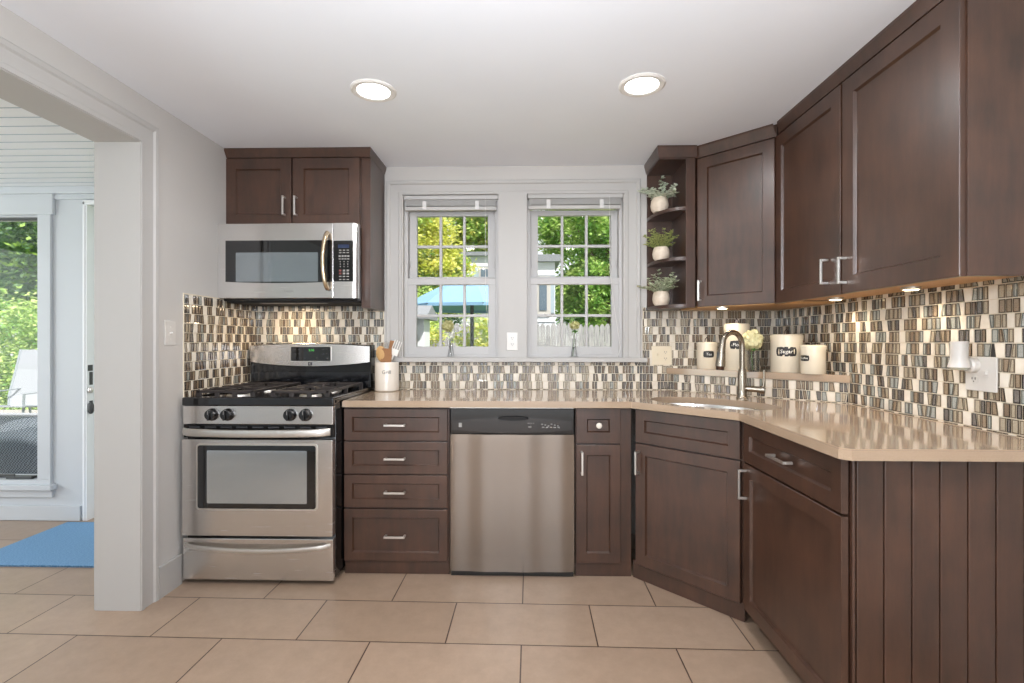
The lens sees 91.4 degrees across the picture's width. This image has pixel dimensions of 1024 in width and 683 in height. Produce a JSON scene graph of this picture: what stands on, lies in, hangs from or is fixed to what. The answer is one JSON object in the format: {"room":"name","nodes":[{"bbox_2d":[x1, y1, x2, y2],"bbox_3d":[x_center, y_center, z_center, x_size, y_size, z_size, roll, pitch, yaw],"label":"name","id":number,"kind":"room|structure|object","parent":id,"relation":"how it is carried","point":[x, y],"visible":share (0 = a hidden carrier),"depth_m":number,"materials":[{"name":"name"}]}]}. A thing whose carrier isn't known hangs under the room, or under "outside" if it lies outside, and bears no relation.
{"room":"kitchen","nodes":[
{"label":"kitchen","id":0,"kind":"room"},
{"bbox_2d":[0,199,93,519],"bbox_3d":[-3.780,0.083,3.487,4.275,2.265,0.130,0,0,1],"label":"wall","id":1,"kind":"structure","parent":0,"point":[68,219],"depth_m":3.40,"materials":[{"name":"grey paint"}]},
{"bbox_2d":[0,194,56,497],"bbox_3d":[-3.868,0.029,3.421,1.542,2.058,0.095,0,0,1],"label":"window","id":2,"kind":"structure","parent":1,"relation":"in","point":[43,206],"depth_m":3.39,"materials":[{"name":"grey paint"}]},
{"bbox_2d":[0,186,93,520],"bbox_3d":[-3.842,0.083,3.408,3.955,2.265,0.030,0,0,1],"label":"trim","id":3,"kind":"structure","parent":1,"relation":"attached to","point":[7,512],"depth_m":3.39,"materials":[{"name":"grey paint"}]},
{"bbox_2d":[83,200,93,520],"bbox_3d":[-2.426,0.128,3.446,0.966,2.173,0.145,0,0,1],"label":"door","id":4,"kind":"structure","parent":1,"relation":"in","point":[88,211],"depth_m":3.40,"materials":[{"name":"white wood"}]},
{"bbox_2d":[0,98,93,186],"bbox_3d":[-3.922,-1.079,1.510,4.085,0.062,4.030,0,0,1],"label":"ceiling","id":5,"kind":"structure","parent":0,"point":[35,150],"depth_m":2.78,"materials":[{"name":"white wood"}]},
{"bbox_2d":[0,4,226,580],"bbox_3d":[-1.819,0.050,0.389,0.194,2.330,5.690,0,0,1],"label":"wall","id":6,"kind":"structure","parent":0,"point":[192,167],"depth_m":2.46,"materials":[{"name":"paint"}]},
{"bbox_2d":[0,36,158,610],"bbox_3d":[-1.802,0.101,1.207,0.230,2.229,2.324,0,0,1],"label":"trim","id":7,"kind":"structure","parent":6,"relation":"attached to","point":[126,145],"depth_m":2.25,"materials":[{"name":"grey paint"}]},
{"bbox_2d":[164,320,175,344],"bbox_3d":[-1.664,-0.042,2.442,0.017,0.120,0.074,0,0,1],"label":"light switch","id":8,"kind":"object","parent":6,"relation":"attached to","point":[169,326],"visible":1,"depth_m":2.43,"materials":[{"name":"grey plastic"}]},
{"bbox_2d":[159,554,181,598],"bbox_3d":[-1.723,1.141,0.026,0.016,0.147,4.970,0,0,1],"label":"baseboard","id":9,"kind":"structure","parent":6,"relation":"attached to","point":[170,572],"depth_m":2.43,"materials":[{"name":"grey paint"}]},
{"bbox_2d":[183,293,255,396],"bbox_3d":[-1.658,0.034,2.880,0.008,0.562,0.682,0,0,1],"label":"backsplash","id":10,"kind":"structure","parent":6,"relation":"attached to","point":[218,335],"depth_m":2.79,"materials":[{"name":"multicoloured tile"}]},
{"bbox_2d":[0,518,804,682],"bbox_3d":[-1.389,1.275,0.483,9.200,0.120,6.300,0,0,1],"label":"floor","id":11,"kind":"structure","parent":0,"point":[351,627],"depth_m":2.08,"materials":[{"name":"tile"}]},
{"bbox_2d":[0,522,93,567],"bbox_3d":[-2.436,1.209,3.009,1.085,0.012,0.640,0,0,1],"label":"rug","id":12,"kind":"object","parent":11,"relation":"on","point":[68,544],"visible":0.31,"depth_m":2.89,"materials":[{"name":"blue fabric"}]},
{"bbox_2d":[182,343,374,580],"bbox_3d":[-1.257,0.611,2.810,0.763,1.208,0.752,0,0,1],"label":"gas range","id":13,"kind":"object","parent":11,"relation":"on","point":[263,474],"visible":0.99,"depth_m":2.49,"materials":[{"name":"silver metal"}]},
{"bbox_2d":[182,381,371,405],"bbox_3d":[-1.258,0.283,2.802,0.763,0.076,0.638,0,0,1],"label":"cooktop","id":14,"kind":"object","parent":13,"relation":"in","point":[255,393],"depth_m":2.58,"materials":[{"name":"black metal"}]},
{"bbox_2d":[344,407,450,573],"bbox_3d":[-0.595,0.777,2.873,0.550,0.875,0.624,0,0,1],"label":"base cabinet","id":15,"kind":"object","parent":11,"relation":"on","point":[397,459],"visible":0.98,"depth_m":2.60,"materials":[{"name":"brown wood"}]},
{"bbox_2d":[450,408,573,575],"bbox_3d":[0.007,0.778,2.863,0.642,0.874,0.594,0,0,1],"label":"dishwasher","id":16,"kind":"object","parent":11,"relation":"on","point":[512,469],"visible":0.99,"depth_m":2.58,"materials":[{"name":"silver metal"}]},
{"bbox_2d":[574,408,630,575],"bbox_3d":[0.479,0.777,2.847,0.288,0.875,0.624,0,0,1],"label":"base cabinet","id":17,"kind":"object","parent":11,"relation":"on","point":[602,436],"visible":0.89,"depth_m":2.58,"materials":[{"name":"brown wood"}]},
{"bbox_2d":[633,409,746,621],"bbox_3d":[1.032,0.777,2.555,0.674,0.875,0.606,0,0,-42],"label":"base cabinet","id":18,"kind":"object","parent":11,"relation":"on","point":[690,515],"visible":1,"depth_m":2.34,"materials":[{"name":"brown wood"}]},
{"bbox_2d":[737,423,1023,682],"bbox_3d":[1.292,0.777,1.788,0.701,0.875,0.667,0,0,1],"label":"base cabinet","id":19,"kind":"object","parent":11,"relation":"on","point":[855,571],"visible":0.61,"depth_m":1.46,"materials":[{"name":"brown wood"}]},
{"bbox_2d":[342,389,1023,461],"bbox_3d":[0.387,0.322,2.300,2.536,0.033,1.742,0,0,1],"label":"countertop","id":20,"kind":"structure","parent":19,"relation":"on","point":[850,432],"depth_m":2.03,"materials":[{"name":"stone"}]},
{"bbox_2d":[375,362,398,391],"bbox_3d":[-0.774,0.215,3.094,0.146,0.179,0.147,0,0,1],"label":"utensil crock","id":21,"kind":"object","parent":20,"relation":"on","point":[386,373],"visible":0.92,"depth_m":3.03,"materials":[{"name":"beige ceramic"}]},
{"bbox_2d":[376,346,383,360],"bbox_3d":[-0.783,0.158,3.057,0.094,0.260,0.027,0,0,-13],"label":"wooden spoon","id":22,"kind":"object","parent":21,"relation":"in","point":[379,352],"visible":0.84,"depth_m":3.04,"materials":[{"name":"brown wood"}]},
{"bbox_2d":[380,348,391,361],"bbox_3d":[-0.768,0.165,3.056,0.072,0.246,0.028,0,0,1],"label":"wooden spatula","id":23,"kind":"object","parent":21,"relation":"in","point":[387,351],"visible":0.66,"depth_m":3.04,"materials":[{"name":"brown wood"}]},
{"bbox_2d":[391,340,401,361],"bbox_3d":[-0.745,0.138,3.088,0.138,0.301,0.011,0,0,7],"label":"fork","id":24,"kind":"object","parent":21,"relation":"in","point":[395,352],"visible":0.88,"depth_m":3.08,"materials":[{"name":"white plastic"}]},
{"bbox_2d":[670,403,757,409],"bbox_3d":[0.995,0.431,2.492,0.403,0.184,0.668,0,0,-44],"label":"sink","id":25,"kind":"object","parent":20,"relation":"in","point":[687,404],"visible":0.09,"depth_m":2.67,"materials":[{"name":"silver metal"}]},
{"bbox_2d":[715,330,764,398],"bbox_3d":[1.198,0.122,2.649,0.270,0.367,0.096,0,0,-5],"label":"faucet","id":26,"kind":"object","parent":20,"relation":"on","point":[742,390],"visible":1,"depth_m":2.65,"materials":[{"name":"silver metal"}]},
{"bbox_2d":[0,0,915,166],"bbox_3d":[0.595,-1.175,0.426,5.031,0.120,6.080,0,0,1],"label":"ceiling","id":27,"kind":"structure","parent":0,"point":[477,83],"depth_m":2.03,"materials":[{"name":"paint"}]},
{"bbox_2d":[350,79,396,101],"bbox_3d":[-0.615,-1.111,2.220,0.200,0.009,0.200,0,0,1],"label":"recessed light","id":28,"kind":"object","parent":27,"relation":"in","point":[372,90],"visible":1,"depth_m":2.21,"materials":[{"name":"white plastic"}]},
{"bbox_2d":[618,72,665,96],"bbox_3d":[0.564,-1.111,2.172,0.200,0.009,0.200,0,0,1],"label":"recessed light","id":29,"kind":"object","parent":27,"relation":"in","point":[640,84],"visible":1,"depth_m":2.16,"materials":[{"name":"white plastic"}]},
{"bbox_2d":[384,165,646,533],"bbox_3d":[-0.037,0.050,3.262,3.831,2.330,0.160,0,0,1],"label":"wall","id":30,"kind":"structure","parent":0,"point":[602,171],"depth_m":3.18,"materials":[{"name":"paint"}]},
{"bbox_2d":[218,223,360,305],"bbox_3d":[-1.264,-0.444,2.983,0.799,0.443,0.454,0,0,1],"label":"microwave","id":31,"kind":"object","parent":30,"relation":"attached to","point":[279,264],"visible":1,"depth_m":2.81,"materials":[{"name":"silver metal"}]},
{"bbox_2d":[224,147,386,310],"bbox_3d":[-1.236,-0.654,3.035,0.858,0.919,0.348,0,0,1],"label":"upper cabinet","id":32,"kind":"object","parent":30,"relation":"attached to","point":[333,185],"visible":0.99,"depth_m":2.90,"materials":[{"name":"brown wood"}]},
{"bbox_2d":[405,201,497,356],"bbox_3d":[-0.389,-0.417,3.290,0.611,1.038,0.120,0,0,1],"label":"window","id":33,"kind":"structure","parent":30,"relation":"in","point":[412,280],"depth_m":3.24,"materials":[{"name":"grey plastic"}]},
{"bbox_2d":[404,195,497,336],"bbox_3d":[-0.391,-0.460,3.204,0.603,0.944,0.043,0,0,1],"label":"window blind","id":34,"kind":"object","parent":33,"relation":"attached to","point":[485,203],"visible":0.98,"depth_m":3.19,"materials":[{"name":"grey"}]},
{"bbox_2d":[507,332,517,349],"bbox_3d":[0.002,-0.001,3.165,0.070,0.114,0.007,0,0,1],"label":"wall outlet","id":35,"kind":"object","parent":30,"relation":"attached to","point":[512,337],"visible":1,"depth_m":3.16,"materials":[{"name":"grey plastic"}]},
{"bbox_2d":[386,179,640,357],"bbox_3d":[0.004,-0.462,3.172,1.616,1.127,0.017,0,0,1],"label":"trim","id":36,"kind":"structure","parent":30,"relation":"attached to","point":[512,194],"depth_m":3.17,"materials":[{"name":"grey paint"}]},
{"bbox_2d":[256,306,777,389],"bbox_3d":[0.011,0.034,3.176,3.314,0.562,0.008,0,0,1],"label":"backsplash","id":37,"kind":"structure","parent":30,"relation":"attached to","point":[678,329],"depth_m":3.17,"materials":[{"name":"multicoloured tile"}]},
{"bbox_2d":[652,346,671,364],"bbox_3d":[0.942,0.088,3.141,0.126,0.120,0.017,0,0,1],"label":"wall outlet","id":38,"kind":"object","parent":37,"relation":"attached to","point":[661,355],"visible":1,"depth_m":3.14,"materials":[{"name":"beige plastic"}]},
{"bbox_2d":[392,357,647,361],"bbox_3d":[0.016,0.115,3.233,1.662,0.030,0.215,0,0,1],"label":"trim","id":39,"kind":"structure","parent":30,"relation":"attached to","point":[395,359],"depth_m":3.13,"materials":[{"name":"grey paint"}]},
{"bbox_2d":[448,339,453,355],"bbox_3d":[-0.394,0.042,3.225,0.042,0.118,0.042,0,0,1],"label":"bud vase","id":40,"kind":"object","parent":39,"relation":"on","point":[449,339],"visible":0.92,"depth_m":3.23,"materials":[{"name":"clear glass"}]},
{"bbox_2d":[442,320,454,355],"bbox_3d":[-0.412,-0.024,3.226,0.087,0.235,0.085,0,0,36],"label":"flower","id":41,"kind":"object","parent":40,"relation":"in","point":[448,325],"visible":1,"depth_m":3.21,"materials":[{"name":"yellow plant"}]},
{"bbox_2d":[571,339,576,355],"bbox_3d":[0.398,0.042,3.206,0.042,0.118,0.042,0,0,1],"label":"bud vase","id":42,"kind":"object","parent":39,"relation":"on","point":[572,339],"visible":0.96,"depth_m":3.21,"materials":[{"name":"clear glass"}]},
{"bbox_2d":[569,321,579,355],"bbox_3d":[0.402,-0.021,3.205,0.072,0.229,0.071,0,0,1],"label":"flower","id":43,"kind":"object","parent":42,"relation":"in","point":[574,325],"visible":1,"depth_m":3.19,"materials":[{"name":"yellow plant"}]},
{"bbox_2d":[527,196,621,356],"bbox_3d":[0.403,-0.417,3.271,0.610,1.038,0.120,0,0,1],"label":"window","id":44,"kind":"structure","parent":30,"relation":"in","point":[615,246],"depth_m":3.22,"materials":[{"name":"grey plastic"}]},
{"bbox_2d":[528,194,622,356],"bbox_3d":[0.401,-0.419,3.185,0.602,1.035,0.043,0,0,1],"label":"window blind","id":45,"kind":"object","parent":44,"relation":"attached to","point":[609,202],"visible":1,"depth_m":3.17,"materials":[{"name":"grey"}]},
{"bbox_2d":[644,145,696,310],"bbox_3d":[0.947,-0.654,2.997,0.231,0.919,0.320,0,0,1],"label":"corner shelf unit","id":46,"kind":"object","parent":30,"relation":"attached to","point":[676,163],"visible":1,"depth_m":2.95,"materials":[{"name":"brown wood"}]},
{"bbox_2d":[636,269,678,305],"bbox_3d":[0.866,-0.326,2.991,0.262,0.221,0.208,0,0,1],"label":"potted plant","id":47,"kind":"object","parent":46,"relation":"on","point":[661,296],"visible":1,"depth_m":2.97,"materials":[{"name":"green plant"}]},
{"bbox_2d":[637,175,678,213],"bbox_3d":[0.883,-0.889,3.001,0.238,0.226,0.267,0,0,1],"label":"potted plant","id":48,"kind":"object","parent":46,"relation":"on","point":[659,202],"visible":0.99,"depth_m":2.97,"materials":[{"name":"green plant"}]},
{"bbox_2d":[643,228,678,260],"bbox_3d":[0.886,-0.587,3.010,0.217,0.198,0.224,0,0,1],"label":"potted plant","id":49,"kind":"object","parent":46,"relation":"on","point":[661,250],"visible":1,"depth_m":2.98,"materials":[{"name":"green plant"}]},
{"bbox_2d":[681,124,834,310],"bbox_3d":[1.352,-0.654,2.850,0.632,0.919,0.595,0,0,1],"label":"upper cabinet","id":50,"kind":"object","parent":30,"relation":"attached to","point":[735,174],"visible":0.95,"depth_m":2.72,"materials":[{"name":"brown wood"}]},
{"bbox_2d":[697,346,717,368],"bbox_3d":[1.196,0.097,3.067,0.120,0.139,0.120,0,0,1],"label":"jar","id":51,"kind":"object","parent":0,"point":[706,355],"depth_m":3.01,"materials":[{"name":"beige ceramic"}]},
{"bbox_2d":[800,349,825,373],"bbox_3d":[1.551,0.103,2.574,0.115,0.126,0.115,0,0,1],"label":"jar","id":52,"kind":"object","parent":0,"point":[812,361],"depth_m":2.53,"materials":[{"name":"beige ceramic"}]},
{"bbox_3d":[1.320,0.710,2.802,0.695,1.011,0.695,0,0,1],"label":"wall","id":53,"kind":"structure","parent":0,"visible":0},
{"bbox_2d":[667,368,849,382],"bbox_3d":[1.311,0.184,2.793,0.694,0.037,0.694,0,0,1],"label":"ledge","id":54,"kind":"object","parent":53,"relation":"on","point":[827,377],"visible":0.8,"depth_m":2.72,"materials":[{"name":"stone"}]},
{"bbox_2d":[696,337,717,368],"bbox_3d":[1.196,0.069,3.067,0.124,0.195,0.124,0,0,1],"label":"canister","id":55,"kind":"object","parent":54,"relation":"on","point":[706,351],"visible":0.98,"depth_m":3.02,"materials":[{"name":"beige ceramic"}]},
{"bbox_2d":[723,318,749,370],"bbox_3d":[1.314,0.015,2.924,0.144,0.302,0.144,0,0,1],"label":"canister","id":56,"kind":"object","parent":54,"relation":"on","point":[732,343],"visible":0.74,"depth_m":2.87,"materials":[{"name":"beige ceramic"}]},
{"bbox_2d":[746,351,758,371],"bbox_3d":[1.329,0.108,2.769,0.054,0.115,0.054,0,0,1],"label":"glass vase","id":57,"kind":"object","parent":54,"relation":"on","point":[747,352],"visible":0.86,"depth_m":2.76,"materials":[{"name":"clear glass"}]},
{"bbox_2d":[743,329,763,369],"bbox_3d":[1.329,0.043,2.763,0.122,0.228,0.120,0,0,1],"label":"flower","id":58,"kind":"object","parent":57,"relation":"in","point":[753,339],"visible":0.91,"depth_m":2.73,"materials":[{"name":"beige plant"}]},
{"bbox_2d":[770,329,803,372],"bbox_3d":[1.504,0.048,2.740,0.164,0.237,0.164,0,0,1],"label":"canister","id":59,"kind":"object","parent":54,"relation":"on","point":[784,348],"visible":0.97,"depth_m":2.67,"materials":[{"name":"beige ceramic"}]},
{"bbox_2d":[800,339,826,373],"bbox_3d":[1.551,0.076,2.574,0.119,0.180,0.119,0,0,1],"label":"canister","id":60,"kind":"object","parent":54,"relation":"on","point":[812,357],"visible":0.99,"depth_m":2.53,"materials":[{"name":"beige ceramic"}]},
{"bbox_2d":[668,374,848,403],"bbox_3d":[1.317,0.260,2.799,0.008,0.111,0.965,0,0,-44],"label":"backsplash corner","id":61,"kind":"structure","parent":53,"relation":"attached to","point":[834,392],"depth_m":2.70,"materials":[{"name":"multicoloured tile"}]},
{"bbox_3d":[2.338,0.050,1.569,1.400,2.330,3.130,0,0,1],"label":"wall","id":62,"kind":"structure","parent":0,"visible":0},
{"bbox_2d":[775,0,1023,303],"bbox_3d":[1.479,-0.654,2.030,0.338,0.919,1.105,0,0,1],"label":"upper cabinet","id":63,"kind":"object","parent":62,"relation":"attached to","point":[904,166],"visible":1,"depth_m":1.69,"materials":[{"name":"brown wood"}]},
{"bbox_2d":[827,297,843,300],"bbox_3d":[1.543,-0.202,2.384,0.068,0.013,0.068,0,0,1],"label":"puck light","id":64,"kind":"object","parent":63,"relation":"attached to","point":[831,298],"visible":1,"depth_m":2.36,"materials":[{"name":"silver metal"}]},
{"bbox_2d":[900,286,921,290],"bbox_3d":[1.532,-0.202,1.919,0.068,0.013,0.068,0,0,1],"label":"puck light","id":65,"kind":"object","parent":63,"relation":"attached to","point":[910,288],"visible":1,"depth_m":1.90,"materials":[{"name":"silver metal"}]},
{"bbox_2d":[778,276,1023,436],"bbox_3d":[1.651,0.050,2.271,0.008,0.530,1.740,0,0,1],"label":"backsplash","id":66,"kind":"structure","parent":62,"relation":"attached to","point":[893,348],"depth_m":1.98,"materials":[{"name":"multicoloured tile"}]},
{"bbox_2d":[965,356,997,392],"bbox_3d":[1.625,0.113,1.738,0.017,0.120,0.120,0,0,1],"label":"wall outlet","id":67,"kind":"object","parent":66,"relation":"attached to","point":[985,379],"visible":0.85,"depth_m":1.72,"materials":[{"name":"grey plastic"}]},
{"bbox_2d":[947,341,980,372],"bbox_3d":[1.588,0.054,1.767,0.080,0.111,0.066,0,0,1],"label":"night light","id":68,"kind":"object","parent":67,"relation":"attached to","point":[960,359],"visible":1,"depth_m":1.75,"materials":[{"name":"grey plastic"}]},
{"bbox_2d":[947,341,971,367],"bbox_3d":[1.581,0.048,1.767,0.066,0.098,0.066,0,0,1],"label":"lamp","id":69,"kind":"object","parent":68,"relation":"on","point":[959,350],"depth_m":1.75,"materials":[{"name":"white plastic"}]},
{"bbox_2d":[970,375,977,383],"bbox_3d":[1.629,0.133,1.763,0.002,0.033,0.033,0,0,1],"label":"receptacle","id":70,"kind":"object","parent":67,"relation":"attached to","point":[973,378],"depth_m":1.76,"materials":[{"name":"grey plastic"}]},
{"label":"outside","id":71,"kind":"structure","parent":0,"visible":0},
{"bbox_2d":[0,356,31,409],"bbox_3d":[0.720,1.715,29.991,120.000,0.100,120.000,0,0,1],"label":"lawn","id":72,"kind":"structure","parent":71,"point":[15,408],"depth_m":13.21,"materials":[{"name":"green plant"}]},
{"bbox_2d":[0,222,36,354],"bbox_3d":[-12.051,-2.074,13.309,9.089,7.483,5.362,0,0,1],"label":"tree","id":73,"kind":"object","parent":72,"relation":"on","point":[22,259],"visible":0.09,"depth_m":12.11,"materials":[{"name":"green plant"}]},
{"bbox_2d":[0,288,36,409],"bbox_3d":[-8.604,0.569,9.644,4.397,3.289,2.596,0,0,-4],"label":"bush","id":74,"kind":"object","parent":72,"relation":"on","point":[28,336],"visible":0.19,"depth_m":9.27,"materials":[{"name":"green plant"}]},
{"bbox_2d":[417,305,437,345],"bbox_3d":[-1.615,0.655,4.990,1.660,2.020,0.540,0,0,1],"label":"garden shed","id":75,"kind":"object","parent":72,"relation":"on","point":[423,323],"visible":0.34,"depth_m":4.84,"materials":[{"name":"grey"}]},
{"bbox_2d":[417,286,453,345],"bbox_3d":[-1.539,0.452,8.146,1.142,2.774,1.125,0,0,-45],"label":"bush","id":76,"kind":"object","parent":72,"relation":"on","point":[433,328],"visible":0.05,"depth_m":8.07,"materials":[{"name":"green plant"}]},
{"bbox_2d":[422,273,466,344],"bbox_3d":[-2.828,-0.410,15.409,2.994,4.161,2.575,0,0,-34],"label":"tree","id":77,"kind":"object","parent":72,"relation":"on","point":[458,319],"visible":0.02,"depth_m":15.31,"materials":[{"name":"green plant"}]},
{"bbox_2d":[417,217,479,317],"bbox_3d":[-2.387,-0.969,11.679,3.247,5.275,2.582,0,0,22],"label":"tree","id":78,"kind":"object","parent":72,"relation":"on","point":[451,265],"visible":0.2,"depth_m":11.53,"materials":[{"name":"green plant"}]},
{"bbox_2d":[417,285,487,345],"bbox_3d":[-0.481,0.445,6.013,1.486,2.441,1.486,0,0,-35],"label":"patio umbrella","id":79,"kind":"object","parent":72,"relation":"on","point":[452,295],"visible":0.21,"depth_m":5.53,"materials":[{"name":"blue fabric"}]},
{"bbox_2d":[450,313,487,345],"bbox_3d":[-0.525,0.525,8.258,1.240,2.845,1.222,0,0,-14],"label":"bush","id":80,"kind":"object","parent":72,"relation":"on","point":[478,325],"visible":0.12,"depth_m":8.07,"materials":[{"name":"green plant"}]},
{"bbox_2d":[459,252,487,342],"bbox_3d":[-0.629,-0.830,20.621,2.700,4.990,4.300,0,0,1],"label":"house","id":81,"kind":"structure","parent":72,"relation":"on","point":[480,256],"depth_m":18.61,"materials":[{"name":"grey"}]},
{"bbox_2d":[474,268,478,276],"bbox_3d":[-0.967,-2.235,18.604,0.920,1.000,0.050,0,0,1],"label":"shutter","id":82,"kind":"object","parent":81,"relation":"hanging from","point":[477,274],"depth_m":18.59,"materials":[{"name":"white"}]},
{"bbox_2d":[418,210,542,276],"bbox_3d":[-2.995,-3.796,27.677,10.196,10.929,5.223,0,0,1],"label":"tree","id":83,"kind":"object","parent":72,"relation":"on","point":[473,224],"visible":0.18,"depth_m":26.50,"materials":[{"name":"green plant"}]},
{"bbox_2d":[430,323,610,346],"bbox_3d":[0.724,0.660,9.305,7.400,2.009,0.060,0,0,1],"label":"picket fence","id":84,"kind":"object","parent":72,"relation":"on","point":[553,332],"visible":0.1,"depth_m":9.27,"materials":[{"name":"grey wood"}]},
{"bbox_2d":[537,254,559,345],"bbox_3d":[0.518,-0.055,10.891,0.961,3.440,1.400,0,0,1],"label":"house","id":85,"kind":"structure","parent":72,"relation":"on","point":[548,264],"depth_m":10.23,"materials":[{"name":"grey"}]},
{"bbox_2d":[551,285,553,312],"bbox_3d":[0.638,-0.945,10.263,0.460,0.720,0.050,0,0,1],"label":"shutter","id":86,"kind":"object","parent":85,"relation":"hanging from","point":[552,286],"depth_m":10.23,"materials":[{"name":"white"}]},
{"bbox_2d":[538,216,610,331],"bbox_3d":[2.207,-1.011,12.225,3.691,5.358,2.350,0,0,-4],"label":"tree","id":87,"kind":"object","parent":72,"relation":"on","point":[599,296],"visible":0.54,"depth_m":11.80,"materials":[{"name":"green plant"}]},
{"bbox_2d":[555,217,600,329],"bbox_3d":[3.932,-2.893,24.477,5.228,9.120,4.237,0,0,7],"label":"tree","id":88,"kind":"object","parent":72,"relation":"on","point":[567,321],"visible":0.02,"depth_m":24.29,"materials":[{"name":"green plant"}]},
{"bbox_2d":[588,320,605,345],"bbox_3d":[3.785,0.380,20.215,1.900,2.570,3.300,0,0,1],"label":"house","id":89,"kind":"structure","parent":72,"relation":"on","point":[605,320],"depth_m":18.72,"materials":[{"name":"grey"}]},
{"bbox_3d":[-5.709,1.665,5.954,7.300,0.040,4.370,0,0,1],"label":"patio","id":90,"kind":"object","parent":72,"relation":"on","visible":0},
{"bbox_2d":[0,413,36,473],"bbox_3d":[-4.685,1.152,4.985,0.825,0.986,0.758,0,0,1],"label":"wicker chair","id":91,"kind":"object","parent":90,"relation":"on","point":[18,431],"visible":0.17,"depth_m":4.69,"materials":[{"name":"grey wicker"}]},
{"bbox_2d":[0,349,36,412],"bbox_3d":[-5.919,0.873,6.044,0.886,1.548,0.826,0,0,1],"label":"sling chair","id":92,"kind":"object","parent":90,"relation":"on","point":[22,392],"visible":0.52,"depth_m":6.25,"materials":[{"name":"grey fabric"}]},
{"bbox_2d":[0,410,36,412],"bbox_3d":[-6.819,1.365,7.616,5.240,0.600,0.360,0,0,1],"label":"brick wall","id":93,"kind":"structure","parent":90,"relation":"on","point":[1,411],"depth_m":7.61,"materials":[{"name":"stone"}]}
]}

